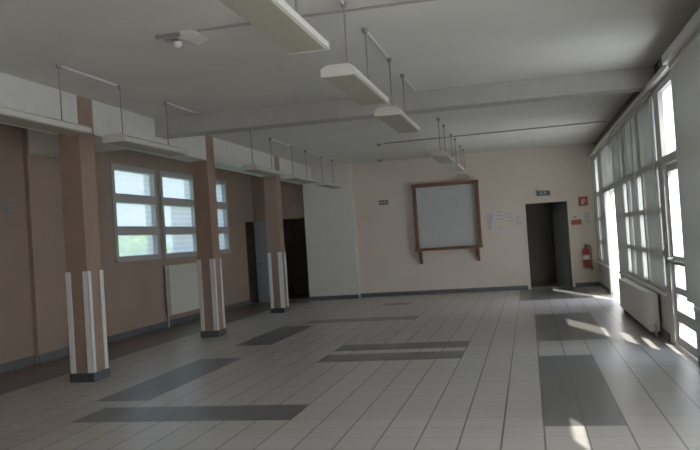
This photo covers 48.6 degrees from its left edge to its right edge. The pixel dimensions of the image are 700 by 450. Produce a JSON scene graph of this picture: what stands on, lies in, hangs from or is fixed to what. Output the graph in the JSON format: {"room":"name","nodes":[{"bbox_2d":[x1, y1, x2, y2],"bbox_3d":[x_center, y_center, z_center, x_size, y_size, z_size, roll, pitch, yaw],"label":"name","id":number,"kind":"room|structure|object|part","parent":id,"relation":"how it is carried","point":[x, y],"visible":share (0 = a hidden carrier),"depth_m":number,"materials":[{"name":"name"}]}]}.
{"room":"community hall","nodes":[
{"label":"community hall","id":0,"kind":"room"},
{"bbox_2d":[0,123,258,363],"bbox_3d":[-5.625,0.364,10.552,1.500,3.510,21.250,-4,-1,13],"label":"wall","id":1,"kind":"structure","parent":0,"point":[135,291],"depth_m":13.61,"materials":[{"name":"brown paint"}]},
{"bbox_2d":[5,205,12,210],"bbox_3d":[-4.791,-0.240,10.901,0.048,0.090,0.130,-4,-1,13],"label":"thermostat","id":2,"kind":"object","parent":1,"relation":"attached to","point":[7,207],"visible":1,"depth_m":10.88,"materials":[{"name":"grey plastic"}]},
{"bbox_2d":[22,128,62,363],"bbox_3d":[-4.587,0.291,11.581,0.070,3.460,0.600,-4,-1,13],"label":"trim","id":3,"kind":"structure","parent":1,"relation":"attached to","point":[38,170],"depth_m":11.50,"materials":[{"name":"brown paint"}]},
{"bbox_2d":[39,349,63,363],"bbox_3d":[-4.437,1.950,11.539,0.015,0.130,0.600,-4,-1,13],"label":"baseboard","id":4,"kind":"structure","parent":1,"relation":"attached to","point":[56,354],"depth_m":11.51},
{"bbox_2d":[28,129,125,156],"bbox_3d":[-3.969,-1.285,11.435,1.550,0.400,0.500,-4,-1,13],"label":"trim","id":5,"kind":"structure","parent":1,"relation":"attached to","point":[40,143],"depth_m":11.31,"materials":[{"name":"paint"}]},
{"bbox_2d":[0,300,250,373],"bbox_3d":[-4.866,1.948,9.975,0.020,0.130,20.480,-4,-1,13],"label":"baseboard","id":6,"kind":"structure","parent":1,"relation":"attached to","point":[31,360],"depth_m":14.01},
{"bbox_2d":[109,163,161,262],"bbox_3d":[-4.029,-0.210,14.476,0.170,1.760,1.690,-4,-1,13],"label":"window","id":7,"kind":"structure","parent":1,"relation":"in","point":[151,199],"depth_m":14.53,"materials":[{"name":"grey"}]},
{"bbox_3d":[-3.914,0.648,14.446,0.050,0.030,1.690,-4,-1,13],"label":"sill","id":8,"kind":"part","parent":7,"relation":"part of","materials":[{"name":"grey"}]},
{"bbox_2d":[158,170,196,258],"bbox_3d":[-3.615,-0.203,16.279,0.170,1.760,1.690,-4,-1,13],"label":"window","id":9,"kind":"structure","parent":1,"relation":"in","point":[164,201],"depth_m":16.21,"materials":[{"name":"grey"}]},
{"bbox_3d":[-3.500,0.656,16.249,0.050,0.030,1.690,-4,-1,13],"label":"sill","id":10,"kind":"part","parent":9,"relation":"part of","materials":[{"name":"grey"}]},
{"bbox_2d":[164,262,199,327],"bbox_3d":[-3.447,1.416,16.083,0.120,1.240,1.625,-4,-1,13],"label":"radiator","id":11,"kind":"object","parent":1,"relation":"attached to","point":[182,291],"visible":0.77,"depth_m":15.86,"materials":[{"name":"beige metal"}]},
{"bbox_3d":[-3.402,1.299,16.116,0.030,0.990,1.500,-4,-1,13],"label":"panel","id":12,"kind":"part","parent":11,"relation":"part of","materials":[{"name":"beige metal"}]},
{"bbox_2d":[215,179,231,253],"bbox_3d":[-3.204,-0.195,18.068,0.170,1.760,1.660,-4,-1,13],"label":"window","id":13,"kind":"structure","parent":1,"relation":"in","point":[223,204],"depth_m":18.77,"materials":[{"name":"grey"}]},
{"bbox_2d":[283,218,309,298],"bbox_3d":[-1.158,0.742,21.611,1.660,2.600,2.090,-4,-1,13],"label":"doorway","id":14,"kind":"structure","parent":0,"point":[294,229],"depth_m":22.68,"materials":[{"name":"brown"}]},
{"bbox_2d":[302,163,360,297],"bbox_3d":[-0.493,0.188,20.085,1.290,3.460,0.270,-4,-1,13],"label":"wall","id":15,"kind":"structure","parent":0,"point":[330,219],"depth_m":19.95,"materials":[{"name":"grey paint"}]},
{"bbox_2d":[310,294,358,300],"bbox_3d":[-0.408,1.863,19.912,1.305,0.100,0.015,-4,-1,13],"label":"baseboard","id":16,"kind":"structure","parent":15,"relation":"attached to","point":[355,295],"depth_m":19.90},
{"bbox_2d":[0,286,699,449],"bbox_3d":[-0.553,1.724,9.611,9.000,0.001,21.900,-4,-1,13],"label":"floor","id":17,"kind":"structure","parent":0,"point":[551,367],"depth_m":8.12,"materials":[{"name":"tile"}]},
{"bbox_2d":[58,95,109,382],"bbox_3d":[-3.289,0.167,9.523,0.320,3.460,0.366,-4,-1,13],"label":"column","id":18,"kind":"structure","parent":17,"relation":"on","point":[84,277],"depth_m":9.38,"materials":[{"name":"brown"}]},
{"bbox_2d":[192,135,225,337],"bbox_3d":[-2.464,0.188,13.417,0.320,3.460,0.366,-4,-1,13],"label":"column","id":19,"kind":"structure","parent":17,"relation":"on","point":[209,263],"depth_m":13.26,"materials":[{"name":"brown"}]},
{"bbox_2d":[263,156,289,312],"bbox_3d":[-1.658,0.209,17.223,0.320,3.460,0.366,-4,-1,13],"label":"column","id":20,"kind":"structure","parent":17,"relation":"on","point":[277,268],"depth_m":17.07,"materials":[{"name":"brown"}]},
{"bbox_2d":[618,278,659,337],"bbox_3d":[4.275,1.171,11.547,0.120,0.550,3.418,-4,-1,13],"label":"convector","id":21,"kind":"object","parent":17,"relation":"on","point":[640,302],"visible":1,"depth_m":10.73,"materials":[{"name":"beige metal"}]},
{"bbox_3d":[4.234,1.150,11.591,0.025,0.460,3.300,-4,-1,13],"label":"panel","id":22,"kind":"part","parent":21,"relation":"part of","materials":[{"name":"beige metal"}]},
{"bbox_2d":[619,278,655,295],"bbox_3d":[4.265,0.907,11.585,0.120,0.020,3.300,-4,-1,13],"label":"grille","id":23,"kind":"object","parent":21,"relation":"attached to","point":[637,288],"depth_m":11.25,"materials":[{"name":"beige metal"}]},
{"bbox_2d":[657,327,670,341],"bbox_3d":[4.465,1.391,11.896,0.015,0.100,4.960,-4,-1,13],"label":"baseboard","id":24,"kind":"structure","parent":17,"relation":"on","point":[663,333],"depth_m":9.78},
{"bbox_2d":[0,0,699,166],"bbox_3d":[-0.819,-1.801,9.636,9.150,0.150,22.000,-4,-1,13],"label":"ceiling","id":25,"kind":"structure","parent":0,"point":[436,44],"depth_m":8.30,"materials":[{"name":"paint"}]},
{"bbox_2d":[0,63,91,135],"bbox_3d":[-3.021,-1.286,7.344,0.278,0.680,1.586,-4,-1,13],"label":"light","id":26,"kind":"object","parent":25,"relation":"hanging from","point":[7,115],"visible":1,"depth_m":7.41,"materials":[{"name":"grey metal"}]},
{"bbox_3d":[-2.917,-1.326,7.808,0.014,0.595,0.014,-5,-1,35],"label":"rod","id":27,"kind":"part","parent":26,"relation":"part of","materials":[{"name":"grey metal"}]},
{"bbox_2d":[61,65,116,85],"bbox_3d":[-2.807,-1.606,8.373,0.026,0.026,1.060,-4,-1,13],"label":"conduit","id":28,"kind":"object","parent":25,"relation":"attached to","point":[62,66],"visible":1,"depth_m":8.32,"materials":[{"name":"grey"}]},
{"bbox_2d":[102,85,188,155],"bbox_3d":[-2.506,-1.276,9.585,0.278,0.680,1.686,-4,-1,13],"label":"light","id":29,"kind":"object","parent":25,"relation":"hanging from","point":[118,139],"visible":1,"depth_m":9.29,"materials":[{"name":"grey metal"}]},
{"bbox_3d":[-2.649,-1.321,8.977,0.014,0.595,0.014,-4,-1,-10],"label":"rod","id":30,"kind":"part","parent":29,"relation":"part of","materials":[{"name":"grey metal"}]},
{"bbox_3d":[-2.387,-1.316,10.117,0.014,0.595,0.014,-4,-1,-10],"label":"rod","id":31,"kind":"part","parent":29,"relation":"part of","materials":[{"name":"grey metal"}]},
{"bbox_2d":[0,72,310,184],"bbox_3d":[-3.362,-1.335,9.875,0.350,0.440,20.939,-4,-1,12],"label":"beam","id":32,"kind":"structure","parent":25,"relation":"attached to","point":[17,93],"depth_m":10.45,"materials":[{"name":"paint"}]},
{"bbox_2d":[155,30,208,47],"bbox_3d":[-1.519,-1.680,7.019,0.420,0.100,0.216,-4,-1,13],"label":"light","id":33,"kind":"object","parent":25,"relation":"attached to","point":[192,37],"visible":1,"depth_m":6.95,"materials":[{"name":"paint"}]},
{"bbox_3d":[-1.539,-1.714,7.031,0.340,0.030,0.200,-4,-1,13],"label":"mounting plate","id":34,"kind":"part","parent":33,"relation":"part of","materials":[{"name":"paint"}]},
{"bbox_2d":[168,103,200,114],"bbox_3d":[-2.288,-1.597,10.634,0.026,0.026,1.100,-4,-1,13],"label":"conduit","id":35,"kind":"object","parent":25,"relation":"attached to","point":[168,103],"visible":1,"depth_m":10.62,"materials":[{"name":"grey"}]},
{"bbox_2d":[241,131,284,176],"bbox_3d":[-1.548,-1.258,13.752,0.278,0.680,1.536,-4,-1,13],"label":"light","id":36,"kind":"object","parent":25,"relation":"hanging from","point":[252,168],"visible":1,"depth_m":13.43,"materials":[{"name":"grey metal"}]},
{"bbox_2d":[219,0,329,54],"bbox_3d":[-0.474,-1.507,4.461,0.278,0.680,1.606,-4,-1,13],"label":"light","id":37,"kind":"object","parent":25,"relation":"hanging from","point":[276,19],"visible":1,"depth_m":4.54,"materials":[{"name":"grey metal"}]},
{"bbox_2d":[283,145,316,183],"bbox_3d":[-1.033,-1.249,15.993,0.278,0.680,1.536,-4,-1,13],"label":"light","id":38,"kind":"object","parent":25,"relation":"hanging from","point":[293,177],"visible":1,"depth_m":15.62,"materials":[{"name":"grey metal"}]},
{"bbox_2d":[198,0,434,31],"bbox_3d":[0.757,-1.878,6.421,4.340,0.022,0.021,-4,-1,13],"label":"conduit","id":39,"kind":"object","parent":25,"relation":"attached to","point":[415,1],"visible":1,"depth_m":6.61,"materials":[{"name":"grey"}]},
{"bbox_2d":[314,156,341,188],"bbox_3d":[-0.518,-1.239,18.235,0.278,0.680,1.536,-4,-1,13],"label":"light","id":40,"kind":"object","parent":25,"relation":"hanging from","point":[322,183],"visible":0.97,"depth_m":17.84,"materials":[{"name":"grey metal"}]},
{"bbox_2d":[320,1,388,106],"bbox_3d":[0.053,-1.497,6.756,0.278,0.680,1.496,-4,-1,13],"label":"light","id":41,"kind":"object","parent":25,"relation":"hanging from","point":[346,77],"visible":0.99,"depth_m":6.40,"materials":[{"name":"grey metal"}]},
{"bbox_3d":[-0.035,-1.541,6.386,0.014,0.595,0.014,-5,-1,35],"label":"rod","id":42,"kind":"part","parent":41,"relation":"part of","materials":[{"name":"grey metal"}]},
{"bbox_3d":[0.160,-1.538,7.234,0.014,0.595,0.014,-5,-1,35],"label":"rod","id":43,"kind":"part","parent":41,"relation":"part of","materials":[{"name":"grey metal"}]},
{"bbox_2d":[367,32,387,57],"bbox_3d":[0.278,-1.818,7.834,0.026,0.026,1.130,-4,-1,13],"label":"conduit","id":44,"kind":"object","parent":25,"relation":"attached to","point":[368,33],"visible":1,"depth_m":7.79,"materials":[{"name":"grey"}]},
{"bbox_2d":[374,58,419,133],"bbox_3d":[0.541,-1.488,8.881,0.278,0.680,1.536,-4,-1,13],"label":"light","id":45,"kind":"object","parent":25,"relation":"hanging from","point":[393,116],"visible":0.99,"depth_m":8.49,"materials":[{"name":"grey metal"}]},
{"bbox_3d":[0.449,-1.532,8.492,0.014,0.595,0.014,-5,-1,35],"label":"rod","id":46,"kind":"part","parent":45,"relation":"part of","materials":[{"name":"grey metal"}]},
{"bbox_3d":[0.653,-1.528,9.379,0.014,0.595,0.014,-5,-1,35],"label":"rod","id":47,"kind":"part","parent":45,"relation":"part of","materials":[{"name":"grey metal"}]},
{"bbox_2d":[154,66,654,138],"bbox_3d":[0.535,-1.661,10.786,6.950,0.260,0.350,-4,-1,13],"label":"cross beam","id":48,"kind":"structure","parent":25,"relation":"attached to","point":[628,80],"depth_m":10.52,"materials":[{"name":"white paint"}]},
{"bbox_2d":[404,76,415,91],"bbox_3d":[0.772,-1.809,9.983,0.026,0.026,1.000,-4,-1,13],"label":"conduit","id":49,"kind":"object","parent":25,"relation":"attached to","point":[405,79],"visible":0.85,"depth_m":9.92,"materials":[{"name":"grey"}]},
{"bbox_2d":[430,118,454,163],"bbox_3d":[1.595,-1.469,13.466,0.278,0.680,1.486,-4,-1,13],"label":"light","id":50,"kind":"object","parent":25,"relation":"hanging from","point":[441,156],"visible":1,"depth_m":13.10,"materials":[{"name":"grey metal"}]},
{"bbox_2d":[449,133,455,157],"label":"light","id":51,"kind":"object","parent":25,"relation":"hanging from","point":[451,133],"depth_m":15.25,"materials":[{"name":"grey metal"}]},
{"bbox_2d":[444,159,464,172],"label":"light","id":52,"kind":"object","parent":25,"relation":"hanging from","point":[456,166],"depth_m":15.19,"materials":[{"name":"grey metal"}]},
{"bbox_2d":[454,145,471,178],"bbox_3d":[2.581,-1.450,17.754,0.278,0.680,1.486,-4,-1,13],"label":"light","id":53,"kind":"object","parent":25,"relation":"hanging from","point":[462,175],"visible":0.94,"depth_m":17.39,"materials":[{"name":"grey metal"}]},
{"bbox_2d":[383,121,606,143],"bbox_3d":[2.801,-1.837,15.448,4.407,0.026,0.025,-4,-1,16],"label":"conduit","id":54,"kind":"object","parent":25,"relation":"attached to","point":[597,121],"visible":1,"depth_m":15.38,"materials":[{"name":"grey metal"}]},
{"bbox_2d":[251,143,599,294],"bbox_3d":[1.642,0.043,19.795,9.150,3.460,0.180,-4,-1,13],"label":"wall","id":55,"kind":"structure","parent":0,"point":[392,264],"depth_m":19.45,"materials":[{"name":"beige paint"}]},
{"bbox_2d":[254,222,269,301],"bbox_3d":[-2.311,0.977,20.520,0.353,2.120,0.090,-4,-1,13],"label":"door leaf","id":56,"kind":"structure","parent":55,"relation":"in","point":[260,228],"depth_m":20.53,"materials":[{"name":"grey"}]},
{"bbox_2d":[379,200,388,204],"bbox_3d":[0.863,-0.576,19.881,0.240,0.130,0.067,-4,-1,13],"label":"exit sign","id":57,"kind":"object","parent":55,"relation":"attached to","point":[381,202],"visible":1,"depth_m":19.85,"materials":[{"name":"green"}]},
{"bbox_2d":[360,285,527,296],"bbox_3d":[2.329,1.678,19.561,4.230,0.100,0.015,-4,-1,13],"label":"baseboard","id":58,"kind":"structure","parent":55,"relation":"attached to","point":[523,287],"depth_m":19.53,"materials":[{"name":"grey tile"}]},
{"bbox_2d":[411,179,482,263],"bbox_3d":[2.434,-0.066,19.429,1.690,2.020,0.240,-4,-1,13],"label":"hatch","id":59,"kind":"object","parent":55,"relation":"attached to","point":[447,216],"visible":1,"depth_m":19.50,"materials":[{"name":"brown wood"}]},
{"bbox_3d":[1.667,-0.169,19.647,0.085,1.535,0.160,-4,-1,13],"label":"frame","id":60,"kind":"part","parent":59,"relation":"part of","materials":[{"name":"brown wood"}]},
{"bbox_3d":[2.380,-1.031,19.484,1.680,0.085,0.165,-4,-1,13],"label":"frame","id":61,"kind":"part","parent":59,"relation":"part of","materials":[{"name":"brown wood"}]},
{"bbox_2d":[416,184,478,247],"bbox_3d":[2.447,-0.222,19.532,1.490,1.535,0.025,-4,-1,13],"label":"shutter","id":62,"kind":"object","parent":59,"relation":"in","point":[446,215],"depth_m":19.52,"materials":[{"name":"white"}]},
{"bbox_2d":[415,245,482,251],"bbox_3d":[2.476,0.578,19.416,1.690,0.070,0.240,-4,-1,13],"label":"shelf","id":63,"kind":"object","parent":59,"relation":"attached to","point":[420,248],"depth_m":19.40,"materials":[{"name":"brown wood"}]},
{"bbox_3d":[3.199,-0.276,19.295,0.085,1.535,0.160,-4,-1,13],"label":"frame","id":64,"kind":"part","parent":59,"relation":"part of","materials":[{"name":"brown wood"}]},
{"bbox_2d":[486,213,494,230],"bbox_3d":[3.500,-0.077,19.303,0.200,0.420,0.008,-4,-1,13],"label":"paper sign","id":65,"kind":"object","parent":55,"relation":"attached to","point":[490,221],"visible":1,"depth_m":19.30,"materials":[{"name":"beige paper"}]},
{"bbox_2d":[495,209,504,221],"bbox_3d":[3.724,-0.233,19.252,0.220,0.300,0.008,-4,-1,13],"label":"paper sign","id":66,"kind":"object","parent":55,"relation":"attached to","point":[499,214],"visible":1,"depth_m":19.25,"materials":[{"name":"beige paper"}]},
{"bbox_2d":[498,225,505,234],"bbox_3d":[3.767,0.125,19.241,0.180,0.220,0.008,-4,-1,13],"label":"paper sign","id":67,"kind":"object","parent":55,"relation":"attached to","point":[501,229],"visible":1,"depth_m":19.24,"materials":[{"name":"beige paper"}]},
{"bbox_2d":[505,211,513,222],"bbox_3d":[3.962,-0.190,19.197,0.200,0.280,0.008,-4,-1,13],"label":"paper sign","id":68,"kind":"object","parent":55,"relation":"attached to","point":[509,215],"visible":1,"depth_m":19.20,"materials":[{"name":"beige paper"}]},
{"bbox_2d":[515,215,522,224],"bbox_3d":[4.171,-0.124,19.149,0.180,0.260,0.008,-4,-1,13],"label":"paper sign","id":69,"kind":"object","parent":55,"relation":"attached to","point":[518,218],"visible":1,"depth_m":19.15,"materials":[{"name":"beige paper"}]},
{"bbox_2d":[536,190,549,195],"bbox_3d":[4.737,-0.775,18.991,0.330,0.130,0.067,-4,-1,13],"label":"exit sign","id":70,"kind":"object","parent":55,"relation":"attached to","point":[546,192],"visible":1,"depth_m":18.96,"materials":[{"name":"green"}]},
{"bbox_2d":[571,215,581,224],"bbox_3d":[5.470,-0.114,18.849,0.300,0.240,0.011,-4,-1,13],"label":"notice","id":71,"kind":"object","parent":55,"relation":"attached to","point":[575,219],"visible":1,"depth_m":18.84,"materials":[{"name":"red paper"}]},
{"bbox_2d":[578,196,587,205],"bbox_3d":[5.655,-0.578,18.806,0.220,0.220,0.015,-4,-1,13],"label":"sign","id":72,"kind":"object","parent":55,"relation":"attached to","point":[582,201],"visible":1,"depth_m":18.80,"materials":[{"name":"red plastic"}]},
{"bbox_2d":[582,244,592,269],"bbox_3d":[5.713,0.765,18.698,0.182,0.629,0.196,-3,-1,-27],"label":"fire extinguisher","id":73,"kind":"object","parent":55,"relation":"attached to","point":[586,253],"visible":1,"depth_m":18.64,"materials":[{"name":"red metal"}]},
{"bbox_2d":[576,282,599,286],"bbox_3d":[5.762,1.439,18.773,0.570,0.100,0.015,-4,-1,13],"label":"baseboard","id":74,"kind":"structure","parent":55,"relation":"attached to","point":[585,284],"depth_m":18.77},
{"bbox_2d":[584,211,592,222],"bbox_3d":[5.778,-0.196,18.780,0.200,0.280,0.008,-4,-1,13],"label":"paper sign","id":75,"kind":"object","parent":55,"relation":"attached to","point":[588,215],"visible":1,"depth_m":18.78,"materials":[{"name":"beige paper"}]},
{"bbox_2d":[597,261,608,267],"bbox_3d":[5.792,0.881,17.504,0.190,0.040,2.480,-4,-1,13],"label":"sill","id":76,"kind":"structure","parent":55,"relation":"attached to","point":[599,262],"depth_m":17.19,"materials":[{"name":"white"}]},
{"bbox_2d":[599,264,610,289],"bbox_3d":[5.845,1.178,17.490,0.200,0.560,2.480,-4,-1,13],"label":"radiator","id":77,"kind":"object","parent":55,"relation":"attached to","point":[604,274],"depth_m":17.37,"materials":[{"name":"grey metal"}]},
{"bbox_2d":[599,282,610,293],"bbox_3d":[5.755,1.415,17.510,0.015,0.100,2.480,-4,-1,13],"label":"baseboard","id":78,"kind":"structure","parent":55,"relation":"attached to","point":[603,286],"depth_m":17.28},
{"bbox_2d":[525,201,571,286],"bbox_3d":[5.129,0.304,20.168,1.890,2.600,2.090,-4,-1,13],"label":"doorway","id":79,"kind":"structure","parent":0,"point":[539,219],"depth_m":21.16,"materials":[{"name":"brown"}]},
{"bbox_2d":[522,198,575,288],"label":"door","id":80,"kind":"structure","parent":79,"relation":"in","point":[560,212],"depth_m":19.17,"materials":[{"name":"beige paint"}]},
{"bbox_2d":[594,7,699,146],"bbox_3d":[3.628,-1.829,8.409,0.150,0.420,21.200,-4,-1,13],"label":"wall","id":81,"kind":"structure","parent":0,"point":[658,65],"depth_m":12.96,"materials":[{"name":"white paint"}]},
{"bbox_2d":[594,155,608,263],"bbox_3d":[5.702,-0.375,17.520,0.100,2.480,2.460,-4,-1,13],"label":"window","id":82,"kind":"structure","parent":81,"relation":"in","point":[595,157],"depth_m":17.85,"materials":[{"name":"grey"}]},
{"bbox_3d":[5.651,-1.161,17.535,0.012,0.785,2.320,-4,-1,13],"label":"pane","id":83,"kind":"part","parent":82,"relation":"part of","materials":[{"name":"clear glass"}]},
{"bbox_2d":[603,184,620,297],"bbox_3d":[5.218,-0.086,15.321,0.120,3.080,2.040,-4,-1,13],"label":"door","id":84,"kind":"structure","parent":81,"relation":"in","point":[609,201],"depth_m":15.76,"materials":[{"name":"grey glass"}]},
{"bbox_3d":[5.361,0.376,15.804,0.010,2.120,0.890,-4,-1,13],"label":"pane","id":85,"kind":"part","parent":84,"relation":"part of","materials":[{"name":"glass"}]},
{"bbox_2d":[622,179,632,275],"bbox_3d":[4.776,-0.393,13.490,0.100,2.480,1.730,-4,-1,13],"label":"window","id":86,"kind":"structure","parent":81,"relation":"in","point":[624,180],"depth_m":13.16,"materials":[{"name":"grey"}]},
{"bbox_2d":[588,64,671,283],"bbox_3d":[4.691,-0.431,13.289,0.190,2.560,11.200,-4,-1,13],"label":"window","id":87,"kind":"structure","parent":81,"relation":"in","point":[639,178],"depth_m":11.53,"materials":[{"name":"grey metal"}]},
{"bbox_2d":[590,155,601,261],"bbox_3d":[5.811,-0.387,18.315,0.056,2.480,0.838,-4,-1,13],"label":"vertical blind","id":88,"kind":"object","parent":87,"relation":"attached to","point":[592,156],"visible":1,"depth_m":18.21,"materials":[{"name":"grey fabric"}]},
{"bbox_2d":[595,148,608,264],"bbox_3d":[5.464,-0.394,16.805,0.056,2.480,0.937,-4,-1,13],"label":"vertical blind","id":89,"kind":"object","parent":87,"relation":"attached to","point":[598,153],"visible":0.94,"depth_m":16.76,"materials":[{"name":"grey fabric"}]},
{"bbox_2d":[599,137,612,188],"bbox_3d":[5.073,-1.198,15.344,0.056,0.880,1.965,-4,-1,13],"label":"vertical blind","id":90,"kind":"object","parent":87,"relation":"attached to","point":[606,160],"visible":0.96,"depth_m":15.29,"materials":[{"name":"white fabric"}]},
{"bbox_3d":[5.051,-1.615,15.350,0.044,0.045,1.930,-4,-1,13],"label":"head rail","id":91,"kind":"part","parent":90,"relation":"part of","materials":[{"name":"grey paint"}]},
{"bbox_2d":[609,128,629,273],"bbox_3d":[4.742,-0.407,13.662,0.056,2.480,1.380,-4,-1,13],"label":"vertical blind","id":92,"kind":"object","parent":87,"relation":"attached to","point":[614,137],"visible":0.92,"depth_m":13.62,"materials":[{"name":"grey fabric"}]},
{"bbox_3d":[4.668,-1.622,13.684,0.044,0.045,1.350,-4,-1,13],"label":"head rail","id":93,"kind":"part","parent":92,"relation":"part of","materials":[{"name":"grey paint"}]},
{"bbox_3d":[4.539,-0.950,13.049,0.007,1.334,0.008,-4,-1,13],"label":"cord","id":94,"kind":"part","parent":92,"relation":"part of","materials":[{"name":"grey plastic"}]},
{"bbox_2d":[617,119,629,179],"bbox_3d":[4.427,-1.200,12.532,0.056,0.900,0.991,-4,-1,13],"label":"vertical blind","id":95,"kind":"object","parent":87,"relation":"attached to","point":[622,127],"visible":0.91,"depth_m":12.53,"materials":[{"name":"grey fabric"}]},
{"bbox_3d":[4.405,-1.627,12.539,0.044,0.045,0.960,-4,-1,13],"label":"head rail","id":96,"kind":"part","parent":95,"relation":"part of","materials":[{"name":"white metal"}]},
{"bbox_2d":[625,112,644,280],"bbox_3d":[4.288,-0.415,11.688,0.056,2.480,0.727,-4,-1,13],"label":"vertical blind","id":97,"kind":"object","parent":87,"relation":"attached to","point":[629,128],"visible":0.92,"depth_m":11.66,"materials":[{"name":"white fabric"}]},
{"bbox_3d":[4.158,-0.957,11.392,0.007,1.334,0.008,-4,-1,13],"label":"cord","id":98,"kind":"part","parent":97,"relation":"part of","materials":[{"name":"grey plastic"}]},
{"bbox_2d":[631,105,642,172],"bbox_3d":[4.078,-1.207,11.011,0.056,0.900,0.710,-4,-1,13],"label":"vertical blind","id":99,"kind":"object","parent":87,"relation":"attached to","point":[635,112],"visible":0.86,"depth_m":11.04,"materials":[{"name":"grey fabric"}]},
{"bbox_3d":[4.056,-1.633,11.018,0.044,0.045,0.680,-4,-1,13],"label":"head rail","id":100,"kind":"part","parent":99,"relation":"part of","materials":[{"name":"grey paint"}]},
{"bbox_3d":[4.417,0.037,11.795,0.012,1.485,1.590,-4,-1,13],"label":"pane","id":101,"kind":"part","parent":87,"relation":"part of","materials":[{"name":"clear glass"}]},
{"bbox_2d":[637,91,665,290],"bbox_3d":[3.928,-0.422,10.119,0.056,2.480,1.108,-4,-1,13],"label":"vertical blind","id":102,"kind":"object","parent":87,"relation":"attached to","point":[655,245],"visible":1,"depth_m":10.06,"materials":[{"name":"white fabric"}]},
{"bbox_3d":[3.854,-1.637,10.141,0.044,0.045,1.080,-4,-1,13],"label":"head rail","id":103,"kind":"part","parent":102,"relation":"part of","materials":[{"name":"grey paint"}]},
{"bbox_3d":[3.755,-0.964,9.638,0.007,1.334,0.008,-4,-1,13],"label":"cord","id":104,"kind":"part","parent":102,"relation":"part of","materials":[{"name":"white fabric"}]},
{"bbox_2d":[641,93,666,291],"bbox_3d":[4.027,-0.406,10.230,0.100,2.480,1.500,-4,-1,13],"label":"window","id":105,"kind":"structure","parent":81,"relation":"in","point":[652,93],"depth_m":10.86,"materials":[{"name":"grey metal"}]},
{"bbox_3d":[3.976,-1.192,10.245,0.012,0.785,1.360,-4,-1,13],"label":"pane","id":106,"kind":"part","parent":105,"relation":"part of","materials":[{"name":"clear glass"}]},
{"bbox_3d":[4.055,0.030,10.221,0.012,1.485,1.360,-4,-1,13],"label":"pane","id":107,"kind":"part","parent":105,"relation":"part of","materials":[{"name":"clear glass"}]},
{"bbox_2d":[652,73,699,363],"bbox_3d":[3.665,-0.112,8.670,0.167,3.080,1.700,-4,-1,13],"label":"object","id":108,"kind":"structure","parent":81,"relation":"in","point":[662,94],"depth_m":9.12,"materials":[{"name":"grey"}]},
{"bbox_3d":[3.593,-1.192,8.578,0.012,0.760,1.240,-4,-1,13],"label":"transom pane","id":109,"kind":"part","parent":108,"relation":"part of","materials":[{"name":"glass"}]},
{"bbox_2d":[662,8,699,64],"bbox_3d":[2.193,-1.704,2.992,0.280,0.090,10.000,-4,-1,13],"label":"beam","id":110,"kind":"structure","parent":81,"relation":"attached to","point":[693,25],"depth_m":6.90,"materials":[{"name":"grey paint"}]},
{"bbox_2d":[668,28,699,306],"bbox_3d":[3.019,-0.438,6.501,0.056,2.410,2.814,-4,-1,13],"label":"vertical blind","id":111,"kind":"object","parent":81,"relation":"attached to","point":[685,71],"visible":1,"depth_m":7.35,"materials":[{"name":"white fabric"}]},
{"bbox_3d":[2.948,-1.618,6.522,0.044,0.045,2.780,-4,-1,13],"label":"head rail","id":112,"kind":"part","parent":111,"relation":"part of","materials":[{"name":"grey paint"}]},
{"bbox_2d":[620,274,687,340],"bbox_3d":[4.555,1.154,11.877,0.200,0.560,4.960,-4,-1,13],"label":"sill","id":113,"kind":"structure","parent":0,"point":[662,300],"depth_m":9.81,"materials":[{"name":"grey"}]},
{"bbox_2d":[618,271,666,295],"bbox_3d":[4.501,0.858,11.890,0.190,0.040,4.960,-4,-1,13],"label":"sill","id":114,"kind":"structure","parent":113,"relation":"on","point":[645,284],"depth_m":11.12,"materials":[{"name":"white stone"}]},
{"bbox_2d":[697,313,699,348],"bbox_3d":[2.962,1.125,4.948,0.200,0.560,5.860,-4,-1,13],"label":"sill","id":115,"kind":"structure","parent":0,"point":[698,314],"depth_m":7.79,"materials":[{"name":"grey"}]},
{"bbox_2d":[693,307,699,313],"bbox_3d":[2.909,0.828,4.961,0.190,0.040,5.860,-4,-1,13],"label":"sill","id":116,"kind":"structure","parent":115,"relation":"on","point":[696,309],"depth_m":7.69,"materials":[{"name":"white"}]},
{"label":"outside","id":117,"kind":"structure","parent":0,"visible":0},
{"bbox_3d":[-26.581,4.016,36.875,51.300,0.100,100.000,-4,-1,13],"label":"lawn","id":118,"kind":"structure","parent":117,"visible":0},
{"bbox_2d":[118,235,172,256],"bbox_3d":[-7.594,1.536,26.646,2.446,2.430,3.615,-4,-1,13],"label":"hedge","id":119,"kind":"object","parent":118,"relation":"on","point":[134,245],"visible":0.17,"depth_m":25.64,"materials":[{"name":"green plant"}]},
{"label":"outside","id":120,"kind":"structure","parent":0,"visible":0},
{"bbox_2d":[679,239,696,344],"bbox_3d":[24.930,0.233,14.791,38.150,0.100,80.000,-4,-1,13],"label":"pavement","id":121,"kind":"structure","parent":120,"point":[689,306],"depth_m":13.44,"materials":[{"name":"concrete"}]}
]}

